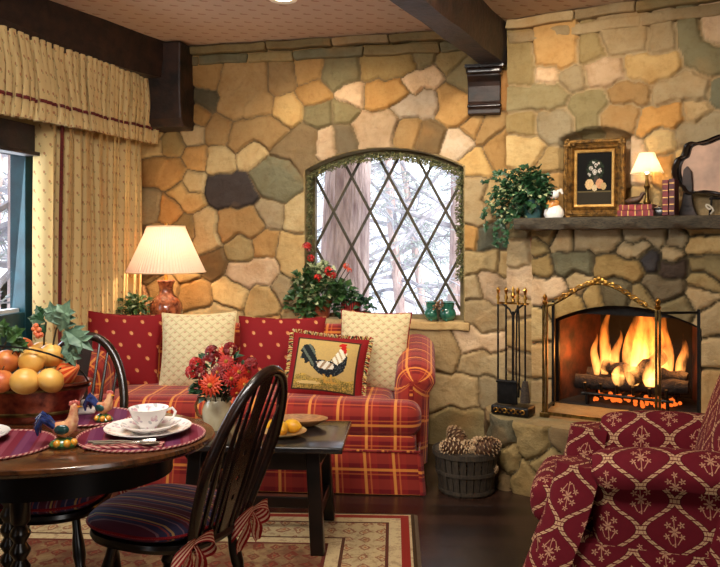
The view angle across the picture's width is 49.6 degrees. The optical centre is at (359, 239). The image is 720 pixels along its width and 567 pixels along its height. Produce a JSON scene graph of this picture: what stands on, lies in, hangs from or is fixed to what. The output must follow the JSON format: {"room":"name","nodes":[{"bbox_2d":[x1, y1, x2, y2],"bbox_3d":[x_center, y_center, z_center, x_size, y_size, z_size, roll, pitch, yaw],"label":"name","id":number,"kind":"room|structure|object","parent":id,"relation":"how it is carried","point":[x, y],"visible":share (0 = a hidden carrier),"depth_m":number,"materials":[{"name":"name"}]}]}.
{"room":"traditional dwelling","nodes":[
{"label":"traditional dwelling","id":0,"kind":"room"},
{"bbox_2d":[0,114,32,124],"bbox_3d":[-2.563,-0.010,1.758,0.160,2.660,8.160,0,0,13],"label":"wall","id":1,"kind":"structure","parent":0,"point":[17,119],"depth_m":4.31,"materials":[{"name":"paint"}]},
{"bbox_2d":[0,118,39,373],"bbox_3d":[-2.021,0.285,3.793,0.200,1.850,1.610,0,0,13],"label":"window","id":2,"kind":"structure","parent":1,"relation":"in","point":[17,139],"depth_m":4.40,"materials":[{"name":"blue paint"}]},
{"bbox_2d":[110,444,538,566],"bbox_3d":[0.200,1.370,1.700,6.600,0.100,8.000,0,0,0],"label":"floor","id":3,"kind":"structure","parent":0,"point":[497,529],"depth_m":3.67,"materials":[{"name":"brown wood"}]},
{"bbox_2d":[0,512,421,566],"bbox_3d":[-0.835,1.313,2.771,2.142,0.012,2.012,0,0,3],"label":"oriental rug","id":4,"kind":"object","parent":3,"relation":"on","point":[352,539],"visible":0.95,"depth_m":3.33,"materials":[{"name":"brown carpet"}]},
{"bbox_2d":[0,332,128,566],"bbox_3d":[-1.060,0.833,2.739,0.412,0.955,0.608,0,0,0],"label":"chair","id":5,"kind":"object","parent":4,"relation":"on","point":[78,545],"visible":0.16,"depth_m":2.92,"materials":[{"name":"brown wood"}]},
{"bbox_2d":[0,487,139,514],"bbox_3d":[-1.060,0.885,2.656,0.509,0.169,0.460,0,0,0],"label":"cushion","id":6,"kind":"object","parent":5,"relation":"on","point":[59,506],"visible":0.13,"depth_m":2.45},
{"bbox_2d":[0,413,214,566],"bbox_3d":[-0.950,0.945,2.290,1.056,0.750,0.754,0,0,0],"label":"dining table","id":7,"kind":"object","parent":4,"relation":"on","point":[48,474],"visible":0.7,"depth_m":2.07,"materials":[{"name":"brown wood"}]},
{"bbox_2d":[0,429,56,459],"bbox_3d":[-1.015,0.566,2.155,0.332,0.007,0.332,0,0,0],"label":"placemat","id":8,"kind":"object","parent":7,"relation":"on","point":[18,442],"visible":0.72,"depth_m":2.18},
{"bbox_2d":[0,424,10,436],"bbox_3d":[-1.105,0.552,2.185,0.230,0.023,0.230,0,0,0],"label":"dinner plate","id":9,"kind":"object","parent":8,"relation":"on","point":[4,429],"visible":1,"depth_m":2.24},
{"bbox_2d":[0,346,92,424],"bbox_3d":[-1.090,0.445,2.489,0.466,0.248,0.244,0,0,0],"label":"tub","id":10,"kind":"object","parent":7,"relation":"on","point":[15,408],"visible":0.7,"depth_m":2.40,"materials":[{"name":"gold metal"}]},
{"bbox_2d":[0,366,11,392],"bbox_3d":[-1.095,0.426,2.379,0.079,0.081,0.079,0,0,-2],"label":"apple","id":11,"kind":"object","parent":10,"relation":"on","point":[5,375],"visible":0.84,"depth_m":2.36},
{"bbox_2d":[0,350,17,371],"bbox_3d":[-1.106,0.379,2.440,0.072,0.073,0.075,0,0,9],"label":"apple","id":12,"kind":"object","parent":10,"relation":"in","point":[8,358],"visible":0.84,"depth_m":2.42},
{"bbox_2d":[0,318,28,353],"bbox_3d":[-1.114,0.324,2.440,0.149,0.162,0.073,0,0,24],"label":"greenery sprig","id":13,"kind":"object","parent":10,"relation":"in","point":[14,336],"visible":0.91,"depth_m":2.44,"materials":[{"name":"green plant"}]},
{"bbox_2d":[9,368,38,394],"bbox_3d":[-1.018,0.430,2.368,0.088,0.082,0.084,0,0,-2],"label":"orange","id":14,"kind":"object","parent":10,"relation":"in","point":[23,381],"visible":0.96,"depth_m":2.34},
{"bbox_2d":[18,347,46,371],"bbox_3d":[-1.016,0.374,2.421,0.086,0.085,0.088,0,0,-2],"label":"orange","id":15,"kind":"object","parent":10,"relation":"in","point":[33,360],"visible":0.85,"depth_m":2.39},
{"bbox_2d":[27,305,51,367],"bbox_3d":[-0.992,0.308,2.443,0.109,0.208,0.067,0,0,39],"label":"greenery sprig","id":16,"kind":"object","parent":10,"relation":"in","point":[38,317],"visible":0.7,"depth_m":2.44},
{"bbox_2d":[37,368,63,392],"bbox_3d":[-0.946,0.429,2.384,0.079,0.077,0.081,0,0,-3],"label":"orange","id":17,"kind":"object","parent":10,"relation":"in","point":[50,380],"visible":0.99,"depth_m":2.36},
{"bbox_2d":[41,343,62,366],"bbox_3d":[-0.974,0.364,2.458,0.078,0.076,0.076,0,0,21],"label":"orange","id":18,"kind":"object","parent":10,"relation":"in","point":[55,349],"visible":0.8,"depth_m":2.44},
{"bbox_2d":[31,300,93,366],"bbox_3d":[-0.919,0.301,2.426,0.210,0.236,0.078,0,0,10],"label":"greenery sprig","id":19,"kind":"object","parent":10,"relation":"in","point":[74,339],"visible":0.98,"depth_m":2.41,"materials":[{"name":"green plant"}]},
{"bbox_2d":[55,363,79,383],"bbox_3d":[-0.916,0.419,2.440,0.083,0.071,0.069,0,0,-10],"label":"gourd","id":20,"kind":"object","parent":10,"relation":"in","point":[69,372],"visible":0.73,"depth_m":2.41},
{"bbox_2d":[33,400,82,448],"bbox_3d":[-0.827,0.505,2.141,0.125,0.128,0.061,0,0,-12],"label":"rooster figurine","id":21,"kind":"object","parent":7,"relation":"on","point":[63,429],"visible":1,"depth_m":2.13,"materials":[{"name":"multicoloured ceramic"}]},
{"bbox_2d":[55,407,131,426],"bbox_3d":[-0.860,0.566,2.500,0.263,0.007,0.263,0,0,0],"label":"placemat","id":22,"kind":"object","parent":7,"relation":"on","point":[85,420],"visible":0.35,"depth_m":2.48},
{"bbox_2d":[78,399,95,414],"bbox_3d":[-0.925,0.546,2.555,0.120,0.037,0.090,0,0,-12],"label":"napkin","id":23,"kind":"object","parent":22,"relation":"on","point":[81,411],"visible":0.16,"depth_m":2.52,"materials":[{"name":"white fabric"}]},
{"bbox_2d":[83,390,114,422],"bbox_3d":[-0.810,0.515,2.431,0.105,0.097,0.052,0,0,15],"label":"rooster figurine","id":24,"kind":"object","parent":22,"relation":"on","point":[103,408],"visible":1,"depth_m":2.42,"materials":[{"name":"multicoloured ceramic"}]},
{"bbox_2d":[76,422,205,452],"bbox_3d":[-0.633,0.566,2.262,0.365,0.007,0.365,0,0,0],"label":"placemat","id":25,"kind":"object","parent":7,"relation":"on","point":[194,433],"visible":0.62,"depth_m":2.22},
{"bbox_2d":[83,441,164,448],"bbox_3d":[-0.645,0.561,2.135,0.210,0.006,0.055,0,0,-4],"label":"napkin","id":26,"kind":"object","parent":25,"relation":"on","point":[87,446],"visible":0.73,"depth_m":2.11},
{"bbox_2d":[87,439,155,443],"bbox_3d":[-0.654,0.555,2.142,0.182,0.012,0.022,0,0,-4],"label":"fork","id":27,"kind":"object","parent":26,"relation":"on","point":[92,441],"visible":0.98,"depth_m":2.14,"materials":[{"name":"silver metal"}]},
{"bbox_2d":[92,441,159,445],"bbox_3d":[-0.634,0.554,2.122,0.181,0.013,0.033,0,0,-2],"label":"spoon","id":28,"kind":"object","parent":26,"relation":"on","point":[140,442],"visible":1,"depth_m":2.12,"materials":[{"name":"silver metal"}]},
{"bbox_2d":[137,441,159,444],"bbox_3d":[-0.575,0.552,2.124,0.062,0.008,0.033,0,0,-2],"label":"bowl","id":29,"kind":"object","parent":28,"relation":"on","point":[141,442],"depth_m":2.11,"materials":[{"name":"metal"}]},
{"bbox_2d":[103,416,191,439],"bbox_3d":[-0.618,0.552,2.275,0.248,0.023,0.248,0,0,0],"label":"dinner plate","id":30,"kind":"object","parent":25,"relation":"on","point":[114,428],"visible":0.63,"depth_m":2.25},
{"bbox_2d":[121,416,178,433],"bbox_3d":[-0.614,0.544,2.279,0.164,0.023,0.164,0,0,0],"label":"saucer","id":31,"kind":"object","parent":30,"relation":"on","point":[130,424],"visible":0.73,"depth_m":2.27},
{"bbox_2d":[128,403,176,428],"bbox_3d":[-0.618,0.518,2.279,0.116,0.059,0.117,0,0,37],"label":"teacup","id":32,"kind":"object","parent":31,"relation":"on","point":[146,416],"visible":0.98,"depth_m":2.25,"materials":[{"name":"white"}]},
{"bbox_2d":[89,365,287,566],"bbox_3d":[-0.523,0.845,2.411,0.608,0.955,0.412,0,0,25],"label":"chair","id":33,"kind":"object","parent":4,"relation":"on","point":[234,496],"visible":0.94,"depth_m":2.30,"materials":[{"name":"brown wood"}]},
{"bbox_2d":[86,483,269,566],"bbox_3d":[-0.599,0.897,2.446,0.460,0.169,0.509,0,0,25],"label":"cushion","id":34,"kind":"object","parent":33,"relation":"on","point":[156,513],"visible":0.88,"depth_m":2.34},
{"bbox_2d":[185,419,351,555],"bbox_3d":[-0.435,1.083,3.470,0.760,0.456,0.490,0,0,4],"label":"coffee table","id":35,"kind":"object","parent":4,"relation":"on","point":[311,451],"visible":0.56,"depth_m":3.28,"materials":[{"name":"brown wood"}]},
{"bbox_2d":[185,342,257,430],"bbox_3d":[-0.616,0.650,3.473,0.317,0.409,0.332,0,0,-10],"label":"jug","id":36,"kind":"object","parent":35,"relation":"on","point":[217,404],"visible":1,"depth_m":3.40,"materials":[{"name":"plant"}]},
{"bbox_2d":[265,427,306,438],"bbox_3d":[-0.329,0.842,3.402,0.194,0.025,0.194,0,0,0],"label":"fruit plate","id":37,"kind":"object","parent":35,"relation":"on","point":[302,430],"visible":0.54,"depth_m":3.39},
{"bbox_2d":[280,421,287,434],"bbox_3d":[-0.342,0.815,3.374,0.068,0.061,0.074,0,0,24],"label":"lemon","id":38,"kind":"object","parent":37,"relation":"on","point":[284,429],"visible":0.44,"depth_m":3.35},
{"bbox_2d":[285,419,301,432],"bbox_3d":[-0.297,0.815,3.418,0.074,0.061,0.068,0,0,-20],"label":"lemon","id":39,"kind":"object","parent":37,"relation":"on","point":[294,425],"visible":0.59,"depth_m":3.40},
{"bbox_2d":[272,414,327,426],"bbox_3d":[-0.276,0.837,3.594,0.260,0.036,0.161,0,0,6],"label":"wooden dish","id":40,"kind":"object","parent":35,"relation":"on","point":[306,420],"visible":0.59,"depth_m":3.64,"materials":[{"name":"brown wood"}]},
{"bbox_2d":[76,323,435,495],"bbox_3d":[-0.621,0.918,4.539,2.108,0.793,0.923,0,0,5],"label":"sofa","id":41,"kind":"object","parent":3,"relation":"on","point":[385,452],"visible":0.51,"depth_m":4.08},
{"bbox_2d":[88,311,161,386],"bbox_3d":[-1.419,0.661,4.671,0.484,0.469,0.174,0,0,-7],"label":"throw pillow","id":42,"kind":"object","parent":41,"relation":"on","point":[136,338],"visible":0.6,"depth_m":4.64,"materials":[{"name":"red fabric"}]},
{"bbox_2d":[159,311,236,385],"bbox_3d":[-0.960,0.657,4.616,0.473,0.466,0.195,0,0,6],"label":"throw pillow","id":43,"kind":"object","parent":41,"relation":"on","point":[185,336],"visible":0.68,"depth_m":4.57,"materials":[{"name":"beige fabric"}]},
{"bbox_2d":[238,316,325,383],"bbox_3d":[-0.474,0.671,4.652,0.537,0.425,0.183,0,0,6],"label":"throw pillow","id":44,"kind":"object","parent":41,"relation":"on","point":[266,340],"visible":0.35,"depth_m":4.63,"materials":[{"name":"red fabric"}]},
{"bbox_2d":[285,329,373,395],"bbox_3d":[-0.185,0.714,4.362,0.508,0.418,0.201,0,0,10],"label":"throw pillow","id":45,"kind":"object","parent":41,"relation":"on","point":[317,363],"visible":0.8,"depth_m":4.31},
{"bbox_2d":[341,309,411,391],"bbox_3d":[0.077,0.652,4.604,0.437,0.475,0.196,0,0,21],"label":"throw pillow","id":46,"kind":"object","parent":41,"relation":"on","point":[389,331],"visible":0.59,"depth_m":4.55,"materials":[{"name":"beige fabric"}]},
{"bbox_2d":[432,439,500,498],"bbox_3d":[0.560,1.208,4.110,0.358,0.225,0.356,0,0,0],"label":"basket","id":47,"kind":"object","parent":3,"relation":"on","point":[454,482],"visible":0.84,"depth_m":3.98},
{"bbox_2d":[439,437,466,454],"bbox_3d":[0.475,1.077,4.018,0.146,0.120,0.116,0,0,-12],"label":"pinecone","id":48,"kind":"object","parent":47,"relation":"in","point":[452,447],"visible":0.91,"depth_m":3.99,"materials":[{"name":"plant"}]},
{"bbox_2d":[446,425,467,441],"bbox_3d":[0.522,1.067,4.233,0.109,0.119,0.140,0,0,-15],"label":"pinecone","id":49,"kind":"object","parent":47,"relation":"in","point":[452,431],"visible":0.73,"depth_m":4.21,"materials":[{"name":"plant"}]},
{"bbox_2d":[460,439,474,453],"bbox_3d":[0.558,1.076,4.035,0.085,0.087,0.115,0,0,-15],"label":"pinecone","id":50,"kind":"object","parent":47,"relation":"in","point":[470,449],"visible":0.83,"depth_m":4.00,"materials":[{"name":"plant"}]},
{"bbox_2d":[473,435,501,456],"bbox_3d":[0.652,1.067,3.999,0.153,0.129,0.120,0,0,29],"label":"pinecone","id":51,"kind":"object","parent":47,"relation":"in","point":[483,447],"visible":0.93,"depth_m":3.97,"materials":[{"name":"brown wood"}]},
{"bbox_2d":[484,229,719,496],"bbox_3d":[1.847,0.620,4.088,2.319,1.400,1.174,0,0,31],"label":"fireplace","id":52,"kind":"object","parent":3,"relation":"on","point":[680,268],"depth_m":4.38,"materials":[{"name":"beige stone"}]},
{"bbox_2d":[491,286,534,417],"bbox_3d":[0.831,0.597,4.239,0.215,0.697,0.127,0,0,31],"label":"stand","id":53,"kind":"object","parent":52,"relation":"on","point":[520,410],"visible":0.93,"depth_m":4.22,"materials":[{"name":"black metal"}]},
{"bbox_2d":[496,287,499,378],"bbox_3d":[0.760,0.566,4.261,0.036,0.625,0.023,0,0,32],"label":"poker","id":54,"kind":"object","parent":53,"relation":"hanging from","point":[498,288],"visible":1,"depth_m":4.26,"materials":[{"name":"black metal"}]},
{"bbox_2d":[496,287,517,404],"bbox_3d":[0.799,0.571,4.226,0.115,0.635,0.042,0,0,31],"label":"shovel","id":55,"kind":"object","parent":53,"relation":"hanging from","point":[507,390],"visible":1,"depth_m":4.23,"materials":[{"name":"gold metal"}]},
{"bbox_2d":[515,287,520,397],"bbox_3d":[0.851,0.551,4.205,0.024,0.595,0.024,0,0,-13],"label":"tongs","id":56,"kind":"object","parent":53,"relation":"hanging from","point":[517,289],"visible":1,"depth_m":4.20,"materials":[{"name":"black metal"}]},
{"bbox_2d":[520,288,529,403],"bbox_3d":[0.886,0.563,4.184,0.056,0.620,0.056,0,0,31],"label":"brush","id":57,"kind":"object","parent":53,"relation":"hanging from","point":[525,395],"visible":1,"depth_m":4.18,"materials":[{"name":"gold metal"}]},
{"bbox_2d":[513,215,719,230],"bbox_3d":[1.890,-0.089,4.035,2.190,0.074,0.319,0,0,31],"label":"mantel shelf","id":58,"kind":"object","parent":52,"relation":"attached to","point":[692,222],"visible":0.94,"depth_m":4.19,"materials":[{"name":"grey wood"}]},
{"bbox_2d":[480,163,557,247],"bbox_3d":[0.930,-0.199,4.576,0.476,0.495,0.262,0,0,31],"label":"ivy","id":59,"kind":"object","parent":58,"relation":"on","point":[527,198],"visible":0.99,"depth_m":4.54,"materials":[{"name":"green plant"}]},
{"bbox_2d":[523,200,542,217],"bbox_3d":[1.013,-0.179,4.566,0.143,0.105,0.141,0,0,31],"label":"pot","id":60,"kind":"object","parent":58,"relation":"on","point":[528,212],"depth_m":4.52,"materials":[{"name":"blue ceramic"}]},
{"bbox_2d":[544,189,563,217],"bbox_3d":[1.110,-0.210,4.465,0.118,0.166,0.090,0,0,31],"label":"figurine","id":61,"kind":"object","parent":58,"relation":"on","point":[554,209],"visible":0.89,"depth_m":4.44,"materials":[{"name":"white"}]},
{"bbox_2d":[563,136,625,216],"bbox_3d":[1.349,-0.357,4.488,0.351,0.469,0.094,0,0,24],"label":"framed painting","id":62,"kind":"object","parent":58,"relation":"on","point":[594,170],"visible":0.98,"depth_m":4.49,"materials":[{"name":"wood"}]},
{"bbox_2d":[617,210,654,216],"bbox_3d":[1.498,-0.143,4.209,0.185,0.032,0.126,0,0,31],"label":"book","id":63,"kind":"object","parent":58,"relation":"on","point":[620,213],"visible":0.87,"depth_m":4.16,"materials":[{"name":"fabric"}]},
{"bbox_2d":[619,204,656,209],"bbox_3d":[1.501,-0.175,4.210,0.172,0.030,0.120,0,0,34],"label":"book","id":64,"kind":"object","parent":63,"relation":"on","point":[632,206],"visible":0.87,"depth_m":4.16,"materials":[{"name":"fabric"}]},
{"bbox_2d":[625,192,645,204],"bbox_3d":[1.489,-0.226,4.217,0.072,0.069,0.097,0,0,-24],"label":"bird figurine","id":65,"kind":"object","parent":64,"relation":"on","point":[633,200],"visible":0.87,"depth_m":4.20,"materials":[{"name":"brown wood"}]},
{"bbox_2d":[630,152,663,203],"bbox_3d":[1.580,-0.303,4.295,0.177,0.352,0.178,0,0,31],"label":"lamp","id":66,"kind":"object","parent":64,"relation":"on","point":[647,162],"visible":0.8,"depth_m":4.25,"materials":[{"name":"fabric"}]},
{"bbox_2d":[653,206,662,215],"bbox_3d":[1.599,-0.155,4.166,0.054,0.056,0.064,0,0,31],"label":"trinket box","id":67,"kind":"object","parent":58,"relation":"on","point":[658,210],"visible":0.67,"depth_m":4.14,"materials":[{"name":"silver metal"}]},
{"bbox_2d":[662,180,670,215],"bbox_3d":[1.628,-0.222,4.130,0.030,0.185,0.131,0,0,31],"label":"book","id":68,"kind":"object","parent":58,"relation":"on","point":[665,183],"visible":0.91,"depth_m":4.07,"materials":[{"name":"fabric"}]},
{"bbox_2d":[669,179,678,215],"bbox_3d":[1.655,-0.224,4.113,0.028,0.190,0.131,0,0,31],"label":"book","id":69,"kind":"object","parent":58,"relation":"on","point":[673,183],"visible":1,"depth_m":4.06,"materials":[{"name":"fabric"}]},
{"bbox_2d":[679,166,697,215],"bbox_3d":[1.759,-0.261,4.185,0.097,0.268,0.040,0,0,32],"label":"book stand","id":70,"kind":"object","parent":58,"relation":"on","point":[687,208],"visible":0.8,"depth_m":4.17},
{"bbox_2d":[705,196,719,214],"bbox_3d":[1.947,-0.176,3.983,0.328,0.106,0.109,0,0,31],"label":"easel","id":71,"kind":"object","parent":58,"relation":"on","point":[711,198],"visible":0.96,"depth_m":4.05,"materials":[{"name":"black metal"}]},
{"bbox_2d":[671,134,719,196],"bbox_3d":[1.992,-0.398,4.048,0.708,0.354,0.082,0,0,31],"label":"serving tray","id":72,"kind":"object","parent":71,"relation":"on","point":[702,157],"visible":0.98,"depth_m":4.16,"materials":[{"name":"black paint"}]},
{"bbox_2d":[539,276,699,421],"bbox_3d":[1.365,0.567,4.127,0.810,0.763,0.325,0,0,31],"label":"fire screen","id":73,"kind":"object","parent":52,"relation":"on","point":[545,406],"visible":0.98,"depth_m":4.05,"materials":[{"name":"gold metal"}]},
{"bbox_2d":[586,367,654,379],"bbox_3d":[1.586,0.814,4.566,0.525,0.111,0.122,0,0,29],"label":"log","id":74,"kind":"object","parent":52,"relation":"on","point":[595,371],"visible":0.15,"depth_m":4.62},
{"bbox_2d":[574,374,688,393],"bbox_3d":[1.543,0.824,4.457,0.623,0.097,0.101,0,0,25],"label":"log","id":75,"kind":"object","parent":52,"relation":"on","point":[674,386],"visible":0.81,"depth_m":4.43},
{"bbox_2d":[601,358,649,379],"bbox_3d":[1.519,0.744,4.485,0.091,0.093,0.301,0,0,-36],"label":"log","id":76,"kind":"object","parent":75,"relation":"on","point":[609,366],"visible":0.85,"depth_m":4.47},
{"bbox_2d":[625,350,667,385],"bbox_3d":[1.631,0.720,4.423,0.256,0.197,0.100,0,0,-16],"label":"log","id":77,"kind":"object","parent":75,"relation":"on","point":[632,376],"visible":0.78,"depth_m":4.39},
{"bbox_2d":[649,367,688,380],"bbox_3d":[1.710,0.757,4.414,0.283,0.096,0.087,0,0,24],"label":"log","id":78,"kind":"object","parent":75,"relation":"on","point":[665,374],"visible":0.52,"depth_m":4.37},
{"bbox_2d":[593,391,681,408],"bbox_3d":[1.585,0.924,4.508,0.490,0.046,0.248,0,0,31],"label":"embers","id":79,"kind":"object","parent":52,"relation":"in","point":[612,399],"visible":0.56,"depth_m":4.45,"materials":[{"name":"orange"}]},
{"bbox_2d":[523,375,719,566],"bbox_3d":[1.072,0.830,2.858,0.950,0.980,0.785,0,0,20],"label":"armchair","id":80,"kind":"object","parent":3,"relation":"on","point":[626,488],"visible":1,"depth_m":2.60,"materials":[{"name":"red fabric"}]},
{"bbox_2d":[530,455,592,526],"bbox_3d":[0.945,0.945,2.905,0.584,0.200,0.420,0,0,20],"label":"armrest","id":81,"kind":"object","parent":80,"relation":"on","point":[542,481],"depth_m":2.82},
{"bbox_3d":[-1.315,0.969,5.235,0.500,0.702,0.300,0,0,10],"label":"console table","id":82,"kind":"object","parent":3,"relation":"on","visible":0},
{"bbox_2d":[116,292,152,314],"bbox_3d":[-1.500,0.479,5.146,0.295,0.276,0.287,0,0,-32],"label":"potted plant","id":83,"kind":"object","parent":82,"relation":"on","point":[133,298],"visible":0.6,"depth_m":5.11,"materials":[{"name":"green plant"}]},
{"bbox_2d":[125,223,205,314],"bbox_3d":[-1.288,0.251,5.180,0.526,0.733,0.526,0,0,0],"label":"table lamp","id":84,"kind":"object","parent":82,"relation":"on","point":[165,249],"visible":0.93,"depth_m":5.05,"materials":[{"name":"fabric"}]},
{"bbox_2d":[141,41,508,443],"bbox_3d":[-0.303,-0.010,5.229,2.780,2.660,0.057,0,0,13],"label":"wall","id":85,"kind":"structure","parent":0,"point":[234,181],"depth_m":5.25,"materials":[{"name":"stone"}]},
{"bbox_2d":[148,41,194,132],"bbox_3d":[-1.307,-1.045,5.380,0.275,0.579,0.274,0,0,13],"label":"corbel","id":86,"kind":"object","parent":85,"relation":"attached to","point":[172,103],"visible":0.61,"depth_m":5.25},
{"bbox_2d":[189,31,445,55],"bbox_3d":[-0.358,-1.309,5.224,2.669,0.068,0.129,0,0,13],"label":"trim","id":87,"kind":"structure","parent":85,"relation":"attached to","point":[423,36],"depth_m":5.16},
{"bbox_2d":[192,42,460,65],"bbox_3d":[-0.357,-1.241,5.240,2.669,0.076,0.100,0,0,13],"label":"trim","id":88,"kind":"structure","parent":85,"relation":"attached to","point":[408,48],"depth_m":5.17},
{"bbox_2d":[303,146,469,330],"bbox_3d":[0.177,-0.015,5.209,1.123,1.200,0.252,0,0,13],"label":"window","id":89,"kind":"structure","parent":85,"relation":"in","point":[418,321],"depth_m":5.25,"materials":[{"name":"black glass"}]},
{"bbox_2d":[282,242,359,317],"bbox_3d":[-0.253,0.280,5.236,0.537,0.534,0.286,0,0,13],"label":"geranium","id":90,"kind":"object","parent":89,"relation":"on","point":[322,281],"visible":1,"depth_m":5.19,"materials":[{"name":"plant"}]},
{"bbox_2d":[302,242,311,251],"bbox_3d":[-0.354,0.045,5.188,0.067,0.065,0.068,0,0,13],"label":"flower","id":91,"kind":"object","parent":90,"relation":"on","point":[305,244],"depth_m":5.17,"materials":[{"name":"red plant"}]},
{"bbox_2d":[314,274,321,282],"bbox_3d":[-0.279,0.255,5.169,0.060,0.060,0.057,0,0,13],"label":"flower","id":92,"kind":"object","parent":90,"relation":"on","point":[317,278],"depth_m":5.16,"materials":[{"name":"red plant"}]},
{"bbox_2d":[312,299,331,317],"bbox_3d":[-0.260,0.465,5.274,0.152,0.125,0.150,0,0,13],"label":"pot","id":93,"kind":"object","parent":90,"relation":"on","point":[325,312],"depth_m":5.22,"materials":[{"name":"ceramic"}]},
{"bbox_2d":[324,266,333,275],"bbox_3d":[-0.206,0.206,5.150,0.067,0.067,0.061,0,0,30],"label":"flower","id":94,"kind":"object","parent":90,"relation":"on","point":[327,268],"depth_m":5.14,"materials":[{"name":"red plant"}]},
{"bbox_2d":[331,294,377,318],"bbox_3d":[-0.029,0.437,5.189,0.322,0.188,0.188,0,0,13],"label":"potted plant","id":95,"kind":"object","parent":89,"relation":"on","point":[360,300],"visible":0.75,"depth_m":5.15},
{"bbox_2d":[306,151,463,281],"bbox_3d":[0.153,-0.144,5.180,1.121,0.906,0.115,0,0,13],"label":"garland","id":96,"kind":"object","parent":89,"relation":"attached to","point":[393,155],"visible":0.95,"depth_m":5.14,"materials":[{"name":"green plant"}]},
{"bbox_2d":[424,301,439,320],"bbox_3d":[0.473,0.464,5.089,0.112,0.128,0.112,0,0,13],"label":"glazed pot","id":97,"kind":"object","parent":89,"relation":"on","point":[430,314],"visible":0.79,"depth_m":5.05,"materials":[{"name":"green ceramic"}]},
{"bbox_2d":[432,299,443,321],"bbox_3d":[0.500,0.450,4.986,0.072,0.151,0.049,0,0,13],"label":"sprig","id":98,"kind":"object","parent":89,"relation":"on","point":[438,305],"visible":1,"depth_m":4.98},
{"bbox_2d":[440,301,455,321],"bbox_3d":[0.569,0.464,5.067,0.112,0.128,0.112,0,0,13],"label":"glazed pot","id":99,"kind":"object","parent":89,"relation":"on","point":[449,313],"visible":0.9,"depth_m":5.03,"materials":[{"name":"green ceramic"}]},
{"bbox_2d":[465,63,503,115],"bbox_3d":[0.789,-0.945,4.934,0.235,0.300,0.200,0,0,13],"label":"corbel","id":100,"kind":"object","parent":85,"relation":"attached to","point":[484,81],"visible":1,"depth_m":4.90,"materials":[{"name":"brown wood"}]},
{"bbox_2d":[50,0,641,46],"bbox_3d":[0.200,-1.390,1.700,6.600,0.100,8.000,0,0,0],"label":"ceiling","id":101,"kind":"structure","parent":0,"point":[192,23],"depth_m":4.68,"materials":[{"name":"paper"}]},
{"bbox_2d":[0,0,164,78],"bbox_3d":[-2.532,-1.212,2.851,0.232,0.256,5.800,0,0,24],"label":"ceiling beam","id":102,"kind":"structure","parent":101,"relation":"attached to","point":[127,49],"depth_m":4.64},
{"bbox_2d":[0,18,159,143],"bbox_3d":[-1.744,-0.855,4.226,0.206,0.500,2.480,0,0,13],"label":"valance","id":103,"kind":"object","parent":102,"relation":"attached to","point":[43,79],"visible":0.98,"depth_m":4.40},
{"bbox_2d":[32,122,141,373],"bbox_3d":[-1.663,0.160,4.863,0.153,2.280,1.030,0,0,13],"label":"curtain","id":104,"kind":"object","parent":103,"relation":"hanging from","point":[87,212],"visible":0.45,"depth_m":4.66,"materials":[{"name":"fabric"}]},
{"bbox_2d":[270,0,296,3],"bbox_3d":[-0.425,-1.334,4.320,0.164,0.012,0.164,0,0,0],"label":"recessed light","id":105,"kind":"object","parent":101,"relation":"in","point":[273,1],"visible":1,"depth_m":4.37,"materials":[{"name":"white glass"}]},
{"bbox_2d":[390,0,506,66],"bbox_3d":[-0.365,-1.212,2.308,0.178,0.256,5.800,0,0,25],"label":"ceiling beam","id":106,"kind":"structure","parent":101,"relation":"attached to","point":[471,26],"depth_m":4.21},
{"bbox_2d":[506,1,719,396],"bbox_3d":[1.943,-0.010,4.235,2.351,2.660,0.209,0,0,31],"label":"wall","id":107,"kind":"structure","parent":0,"point":[656,87],"depth_m":4.47,"materials":[{"name":"stone"}]},
{"bbox_2d":[505,0,719,30],"bbox_3d":[1.897,-1.307,4.174,2.322,0.073,0.117,0,0,31],"label":"trim","id":108,"kind":"structure","parent":107,"relation":"attached to","point":[642,6],"depth_m":4.46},
{"bbox_2d":[507,3,719,42],"bbox_3d":[1.904,-1.234,4.188,2.324,0.078,0.087,0,0,31],"label":"trim","id":109,"kind":"structure","parent":107,"relation":"attached to","point":[697,12],"depth_m":4.39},
{"label":"outside","id":110,"kind":"structure","parent":0,"visible":0},
{"bbox_2d":[0,260,448,313],"bbox_3d":[-1.000,1.670,14.250,82.000,0.300,88.500,0,0,0],"label":"ground","id":111,"kind":"structure","parent":110,"point":[389,295],"depth_m":25.50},
{"bbox_2d":[0,154,7,309],"bbox_3d":[-4.237,-1.429,8.536,4.026,6.005,3.324,0,0,-25],"label":"pine tree","id":112,"kind":"object","parent":111,"relation":"on","point":[4,178],"visible":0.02,"depth_m":8.52,"materials":[{"name":"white plant"}]},
{"bbox_2d":[0,155,9,308],"bbox_3d":[-2.495,-1.428,5.694,3.308,6.006,3.116,0,0,7],"label":"pine tree","id":113,"kind":"object","parent":111,"relation":"on","point":[5,226],"visible":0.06,"depth_m":5.94,"materials":[{"name":"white plant"}]},
{"bbox_2d":[319,158,370,311],"bbox_3d":[-0.265,-1.428,6.950,1.946,6.014,1.862,0,0,-21],"label":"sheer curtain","id":114,"kind":"object","parent":111,"relation":"on","point":[351,211],"visible":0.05,"depth_m":6.42,"materials":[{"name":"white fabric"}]},
{"bbox_2d":[317,156,449,312],"bbox_3d":[0.308,-1.110,9.482,3.440,6.644,2.827,0,0,0],"label":"pine tree","id":115,"kind":"object","parent":111,"relation":"on","point":[396,276],"visible":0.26,"depth_m":9.43,"materials":[{"name":"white plant"}]},
{"bbox_2d":[317,157,450,313],"bbox_3d":[0.685,-1.252,10.872,3.824,6.363,3.473,0,0,40],"label":"pine tree","id":116,"kind":"object","parent":111,"relation":"on","point":[418,273],"visible":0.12,"depth_m":10.96,"materials":[{"name":"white plant"}]},
{"bbox_2d":[318,159,459,314],"bbox_3d":[1.230,-1.426,7.790,3.589,6.009,2.980,0,0,0],"label":"pine tree","id":117,"kind":"object","parent":111,"relation":"on","point":[454,285],"visible":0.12,"depth_m":8.10,"materials":[{"name":"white plant"}]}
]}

